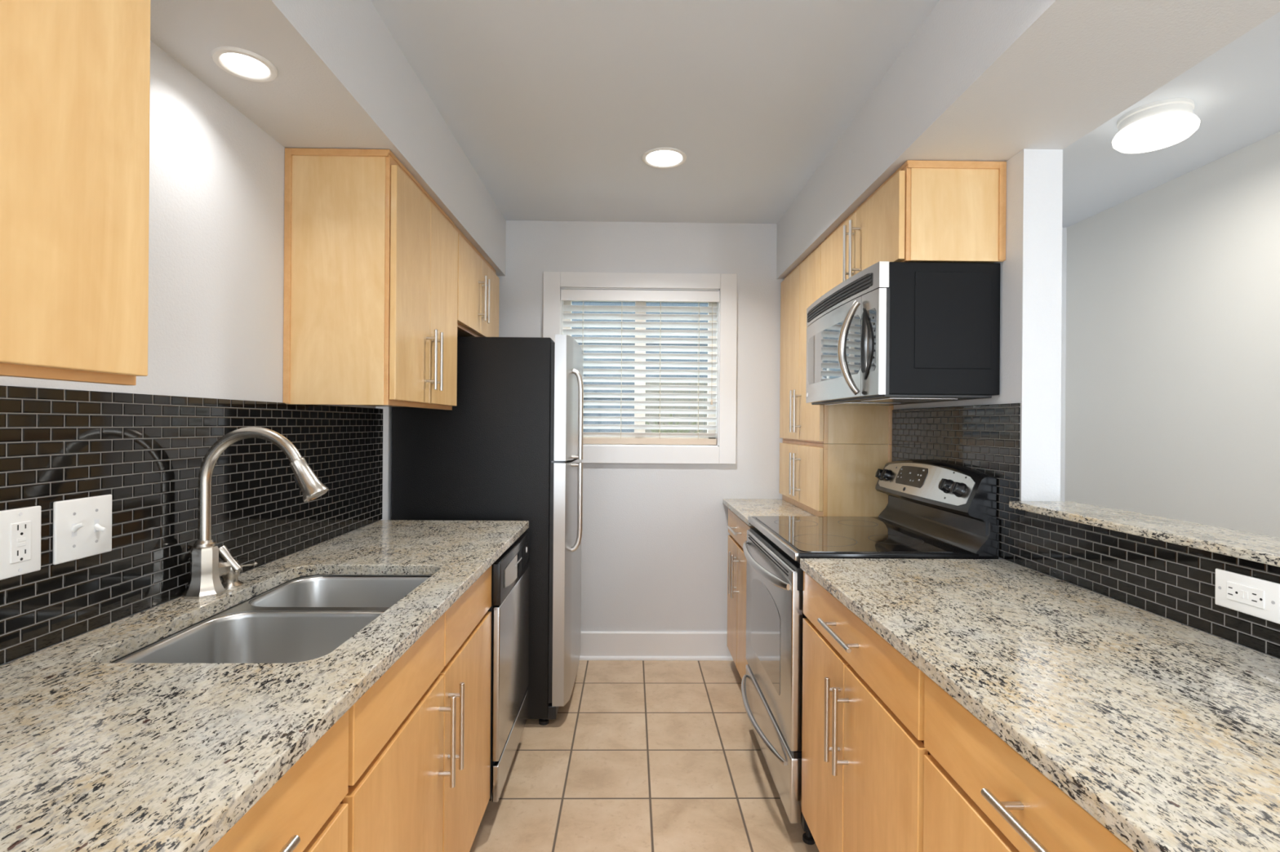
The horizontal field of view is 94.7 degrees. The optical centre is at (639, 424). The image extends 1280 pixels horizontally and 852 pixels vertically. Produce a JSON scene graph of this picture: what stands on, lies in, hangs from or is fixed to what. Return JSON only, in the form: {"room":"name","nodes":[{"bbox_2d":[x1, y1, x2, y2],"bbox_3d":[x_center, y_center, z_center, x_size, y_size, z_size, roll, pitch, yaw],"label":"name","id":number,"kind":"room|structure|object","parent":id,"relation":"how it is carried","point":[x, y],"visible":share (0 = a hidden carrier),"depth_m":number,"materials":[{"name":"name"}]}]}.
{"room":"kitchen","nodes":[
{"label":"kitchen","id":0,"kind":"room"},
{"bbox_2d":[0,40,392,666],"bbox_3d":[-1.098,0.083,-0.109,0.100,2.457,7.015,0,0,-1],"label":"wall","id":1,"kind":"structure","parent":0,"point":[217,178],"depth_m":1.47,"materials":[{"name":"white paint"}]},
{"bbox_2d":[0,506,40,580],"bbox_3d":[-1.053,0.200,1.000,0.009,0.114,0.073,0,0,-1],"label":"wall outlet","id":2,"kind":"object","parent":1,"relation":"attached to","point":[20,528],"visible":1,"depth_m":1.00,"materials":[{"name":"white plastic"}]},
{"bbox_2d":[9,520,31,564],"bbox_3d":[-1.051,0.200,1.000,0.004,0.067,0.034,0,0,-1],"label":"receptacle","id":3,"kind":"object","parent":2,"relation":"attached to","point":[20,531],"depth_m":1.00,"materials":[{"name":"white plastic"}]},
{"bbox_2d":[0,0,151,385],"bbox_3d":[-0.869,-0.444,0.567,0.369,0.771,0.619,0,0,-1],"label":"upper cabinet","id":4,"kind":"object","parent":1,"relation":"attached to","point":[75,74],"visible":1,"depth_m":0.76,"materials":[{"name":"brown wood"}]},
{"bbox_2d":[53,494,111,564],"bbox_3d":[-1.048,0.197,1.120,0.023,0.114,0.117,0,0,-1],"label":"light switch","id":5,"kind":"object","parent":1,"relation":"attached to","point":[82,526],"visible":1,"depth_m":1.11,"materials":[{"name":"white plastic"}]},
{"bbox_2d":[0,385,382,665],"bbox_3d":[-1.067,0.168,1.369,0.007,0.463,2.210,0,0,-1],"label":"backsplash","id":6,"kind":"structure","parent":1,"relation":"attached to","point":[148,452],"depth_m":1.28,"materials":[{"name":"black tile"}]},
{"bbox_2d":[211,46,277,82],"bbox_3d":[-0.911,-0.828,1.361,0.128,0.007,0.128,0,0,-1],"label":"recessed light","id":7,"kind":"object","parent":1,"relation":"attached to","point":[243,64],"visible":1,"depth_m":1.36,"materials":[{"name":"white plastic"}]},
{"bbox_2d":[150,0,506,275],"bbox_3d":[-0.891,-0.988,1.244,0.338,0.312,4.115,0,0,-1],"label":"soffit","id":8,"kind":"structure","parent":1,"relation":"attached to","point":[343,80],"depth_m":1.54,"materials":[{"name":"white paint"}]},
{"bbox_2d":[282,147,457,409],"bbox_3d":[-0.891,-0.444,2.098,0.369,0.771,0.649,0,0,-1],"label":"upper cabinet","id":9,"kind":"object","parent":1,"relation":"attached to","point":[371,291],"visible":1,"depth_m":1.78,"materials":[{"name":"brown wood"}]},
{"bbox_2d":[453,223,499,337],"bbox_3d":[-0.901,-0.622,2.804,0.369,0.416,0.755,0,0,-1],"label":"upper cabinet","id":10,"kind":"object","parent":1,"relation":"attached to","point":[478,283],"visible":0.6,"depth_m":2.71,"materials":[{"name":"brown wood"}]},
{"bbox_2d":[469,660,819,851],"bbox_3d":[0.700,1.365,-0.072,3.717,0.080,7.035,0,0,-1],"label":"floor","id":11,"kind":"structure","parent":0,"point":[641,756],"depth_m":2.22,"materials":[{"name":"tile"}]},
{"bbox_2d":[208,710,348,851],"bbox_3d":[-0.737,0.874,0.622,0.638,0.882,0.616,0,0,-1],"label":"base cabinet","id":12,"kind":"object","parent":11,"relation":"on","point":[303,811],"visible":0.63,"depth_m":0.81,"materials":[{"name":"brown wood"}]},
{"bbox_2d":[0,520,528,851],"bbox_3d":[-0.756,0.416,1.373,0.616,0.030,2.168,0,0,-1],"label":"countertop","id":13,"kind":"structure","parent":12,"relation":"on","point":[97,754],"depth_m":0.84,"materials":[{"name":"stone"}]},
{"bbox_2d":[182,426,328,599],"bbox_3d":[-0.893,0.203,1.409,0.334,0.394,0.151,0,0,-1],"label":"faucet","id":14,"kind":"object","parent":13,"relation":"on","point":[206,570],"visible":1,"depth_m":1.37,"materials":[{"name":"silver metal"}]},
{"bbox_2d":[111,574,431,663],"bbox_3d":[-0.752,0.530,1.341,0.474,0.194,0.765,0,0,-1],"label":"sink","id":15,"kind":"object","parent":13,"relation":"in","point":[309,617],"visible":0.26,"depth_m":1.36,"materials":[{"name":"silver metal"}]},
{"bbox_2d":[339,565,491,851],"bbox_3d":[-0.749,0.873,1.404,0.638,0.882,0.940,0,0,-1],"label":"base cabinet","id":16,"kind":"object","parent":11,"relation":"on","point":[420,736],"visible":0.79,"depth_m":1.31,"materials":[{"name":"brown wood"}]},
{"bbox_2d":[391,334,583,725],"bbox_3d":[-0.671,0.462,2.903,0.820,1.706,0.701,0,0,-1],"label":"refrigerator","id":17,"kind":"object","parent":11,"relation":"on","point":[510,448],"visible":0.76,"depth_m":2.56,"materials":[{"name":"black metal"}]},
{"bbox_2d":[488,531,530,802],"bbox_3d":[-0.759,0.876,2.157,0.619,0.876,0.557,0,0,-1],"label":"dishwasher","id":18,"kind":"object","parent":11,"relation":"on","point":[510,573],"visible":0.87,"depth_m":2.03,"materials":[{"name":"silver metal"}]},
{"bbox_2d":[488,605,494,800],"bbox_3d":[-0.773,0.821,2.156,0.590,0.766,0.549,0,0,-1],"label":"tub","id":19,"kind":"object","parent":18,"relation":"in","point":[492,608],"depth_m":1.89,"materials":[{"name":"black plastic"}]},
{"bbox_2d":[727,508,755,679],"bbox_3d":[0.771,0.889,2.899,0.658,0.873,0.635,0,0,-1],"label":"base cabinet","id":20,"kind":"object","parent":11,"relation":"on","point":[737,528],"visible":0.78,"depth_m":2.89,"materials":[{"name":"brown wood"}]},
{"bbox_2d":[722,498,816,526],"bbox_3d":[0.791,0.437,2.955,0.638,0.028,0.742,0,0,-1],"label":"countertop","id":21,"kind":"structure","parent":20,"relation":"on","point":[744,508],"depth_m":2.96,"materials":[{"name":"stone"}]},
{"bbox_2d":[779,440,892,516],"bbox_3d":[0.929,0.256,2.956,0.364,0.336,0.716,0,0,-1],"label":"base cabinet","id":22,"kind":"object","parent":21,"relation":"on","point":[819,479],"visible":0.8,"depth_m":2.60,"materials":[{"name":"brown wood"}]},
{"bbox_2d":[801,571,931,851],"bbox_3d":[0.792,0.885,1.446,0.656,0.882,0.739,0,0,-1],"label":"base cabinet","id":23,"kind":"object","parent":11,"relation":"on","point":[864,750],"visible":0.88,"depth_m":1.37,"materials":[{"name":"brown wood"}]},
{"bbox_2d":[741,459,999,844],"bbox_3d":[0.754,0.729,2.192,0.708,1.194,0.730,0,0,-1],"label":"range","id":24,"kind":"object","parent":11,"relation":"on","point":[935,509],"visible":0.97,"depth_m":2.01,"materials":[{"name":"silver metal"}]},
{"bbox_2d":[742,529,810,831],"bbox_3d":[0.754,0.850,2.192,0.694,0.832,0.722,0,0,-1],"label":"oven","id":25,"kind":"object","parent":24,"relation":"in","point":[772,682],"depth_m":2.00,"materials":[{"name":"silver metal"}]},
{"bbox_2d":[748,515,978,563],"bbox_3d":[0.761,0.415,2.192,0.576,0.035,0.730,0,0,-1],"label":"cooktop","id":26,"kind":"object","parent":24,"relation":"in","point":[880,537],"depth_m":2.05,"materials":[{"name":"black glass"}]},
{"bbox_2d":[923,674,1133,851],"bbox_3d":[0.803,0.885,0.697,0.656,0.882,0.750,0,0,-1],"label":"base cabinet","id":27,"kind":"object","parent":11,"relation":"on","point":[980,795],"visible":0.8,"depth_m":0.88,"materials":[{"name":"brown wood"}]},
{"bbox_2d":[800,558,1279,851],"bbox_3d":[0.816,0.428,1.056,0.630,0.030,1.507,0,0,-1],"label":"countertop","id":28,"kind":"structure","parent":27,"relation":"on","point":[1166,732],"depth_m":0.93,"materials":[{"name":"stone"}]},
{"bbox_2d":[497,220,1066,631],"bbox_3d":[0.659,0.096,3.385,3.517,2.457,0.120,0,0,-1],"label":"wall","id":29,"kind":"structure","parent":0,"point":[655,539],"depth_m":3.32,"materials":[{"name":"white paint"}]},
{"bbox_2d":[542,271,737,464],"bbox_3d":[-0.002,-0.314,3.370,1.085,1.068,0.150,0,0,-1],"label":"window","id":30,"kind":"structure","parent":29,"relation":"in","point":[553,282],"depth_m":3.30,"materials":[{"name":"white paint"}]},
{"bbox_2d":[560,288,719,444],"bbox_3d":[-0.001,-0.319,3.342,0.892,0.866,0.078,0,0,-1],"label":"window blind","id":31,"kind":"object","parent":30,"relation":"attached to","point":[566,295],"visible":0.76,"depth_m":3.35,"materials":[{"name":"white plastic"}]},
{"bbox_2d":[579,631,733,661],"bbox_3d":[-0.203,1.242,3.299,1.790,0.153,0.027,0,0,-1],"label":"baseboard","id":32,"kind":"structure","parent":29,"relation":"attached to","point":[594,646],"depth_m":3.30,"materials":[{"name":"white paint"}]},
{"bbox_2d":[370,0,1279,227],"bbox_3d":[0.720,-1.182,-0.072,3.717,0.100,7.035,0,0,-1],"label":"ceiling","id":33,"kind":"structure","parent":0,"point":[556,107],"depth_m":2.04,"materials":[{"name":"white paint"}]},
{"bbox_2d":[641,146,686,168],"bbox_3d":[0.103,-1.133,2.513,0.189,0.007,0.189,0,0,-1],"label":"recessed light","id":34,"kind":"object","parent":33,"relation":"in","point":[664,157],"visible":1,"depth_m":2.51,"materials":[{"name":"white plastic"}]},
{"bbox_2d":[1111,97,1199,153],"bbox_3d":[1.862,-1.067,2.133,0.240,0.113,0.240,0,0,-1],"label":"flush ceiling light","id":35,"kind":"object","parent":33,"relation":"attached to","point":[1163,123],"visible":1,"depth_m":2.07,"materials":[{"name":"white glass"}]},
{"bbox_2d":[891,148,1279,659],"bbox_3d":[1.188,0.256,1.775,0.117,2.145,3.115,0,0,-1],"label":"wall","id":36,"kind":"structure","parent":0,"point":[1031,271],"depth_m":1.75,"materials":[{"name":"white paint"}]},
{"bbox_2d":[779,240,893,444],"bbox_3d":[0.934,-0.364,2.956,0.364,0.904,0.716,0,0,-1],"label":"upper cabinet","id":37,"kind":"object","parent":36,"relation":"attached to","point":[800,420],"visible":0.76,"depth_m":2.83,"materials":[{"name":"brown wood"}]},
{"bbox_2d":[820,160,1006,297],"bbox_3d":[0.946,-0.662,2.211,0.366,0.308,0.776,0,0,-1],"label":"upper cabinet","id":38,"kind":"object","parent":36,"relation":"attached to","point":[926,211],"visible":0.8,"depth_m":1.83,"materials":[{"name":"brown wood"}]},
{"bbox_2d":[805,261,1000,405],"bbox_3d":[0.893,-0.293,2.215,0.453,0.425,0.762,0,0,-1],"label":"microwave","id":39,"kind":"object","parent":38,"relation":"attached to","point":[890,333],"visible":1,"depth_m":1.84,"materials":[{"name":"black metal"}]},
{"bbox_2d":[776,0,1279,279],"bbox_3d":[1.033,-0.973,1.273,0.461,0.312,4.115,0,0,-1],"label":"soffit","id":40,"kind":"structure","parent":36,"relation":"attached to","point":[978,80],"depth_m":1.49,"materials":[{"name":"white paint"}]},
{"bbox_2d":[891,403,1279,658],"bbox_3d":[1.132,0.176,1.419,0.008,0.478,2.364,0,0,-1],"label":"backsplash","id":41,"kind":"structure","parent":36,"relation":"attached to","point":[1176,583],"depth_m":1.51,"materials":[{"name":"black tile"}]},
{"bbox_2d":[1008,501,1279,567],"bbox_3d":[1.198,0.238,0.982,0.192,0.020,1.528,0,0,-1],"label":"bar ledge","id":42,"kind":"object","parent":36,"relation":"on","point":[1261,548],"visible":1,"depth_m":1.29,"materials":[{"name":"stone"}]},
{"bbox_2d":[1214,568,1279,624],"bbox_3d":[1.127,0.318,1.095,0.009,0.071,0.117,0,0,-1],"label":"wall outlet","id":43,"kind":"object","parent":36,"relation":"attached to","point":[1251,596],"visible":1,"depth_m":1.09,"materials":[{"name":"white plastic"}]},
{"bbox_2d":[1226,581,1264,609],"bbox_3d":[1.125,0.318,1.095,0.004,0.034,0.067,0,0,-1],"label":"receptacle","id":44,"kind":"object","parent":43,"relation":"attached to","point":[1240,595],"depth_m":1.09,"materials":[{"name":"white plastic"}]},
{"bbox_2d":[1064,131,1279,537],"bbox_3d":[2.518,0.110,-0.045,0.100,2.457,7.035,0,0,-1],"label":"wall","id":45,"kind":"structure","parent":0,"point":[1172,377],"depth_m":2.64,"materials":[{"name":"white paint"}]},
{"label":"outside","id":46,"kind":"structure","parent":0,"visible":0},
{"bbox_3d":[0.856,1.876,8.739,20.000,0.100,10.550,0,0,-1],"label":"ground","id":47,"kind":"structure","parent":46,"visible":0},
{"bbox_2d":[571,301,707,432],"bbox_3d":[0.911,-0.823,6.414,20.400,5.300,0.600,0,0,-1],"label":"house","id":48,"kind":"structure","parent":47,"relation":"on","point":[573,303],"depth_m":6.39,"materials":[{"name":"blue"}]},
{"bbox_2d":[644,413,701,432],"bbox_3d":[0.227,0.861,4.528,0.704,1.923,0.148,0,0,-1],"label":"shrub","id":49,"kind":"object","parent":47,"relation":"on","point":[670,415],"visible":0.09,"depth_m":4.51,"materials":[{"name":"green plant"}]},
{"bbox_2d":[644,382,707,433],"bbox_3d":[2.347,0.708,5.691,4.633,2.260,0.110,0,0,-1],"label":"fence","id":50,"kind":"object","parent":47,"relation":"on","point":[646,384],"visible":0.02,"depth_m":5.61,"materials":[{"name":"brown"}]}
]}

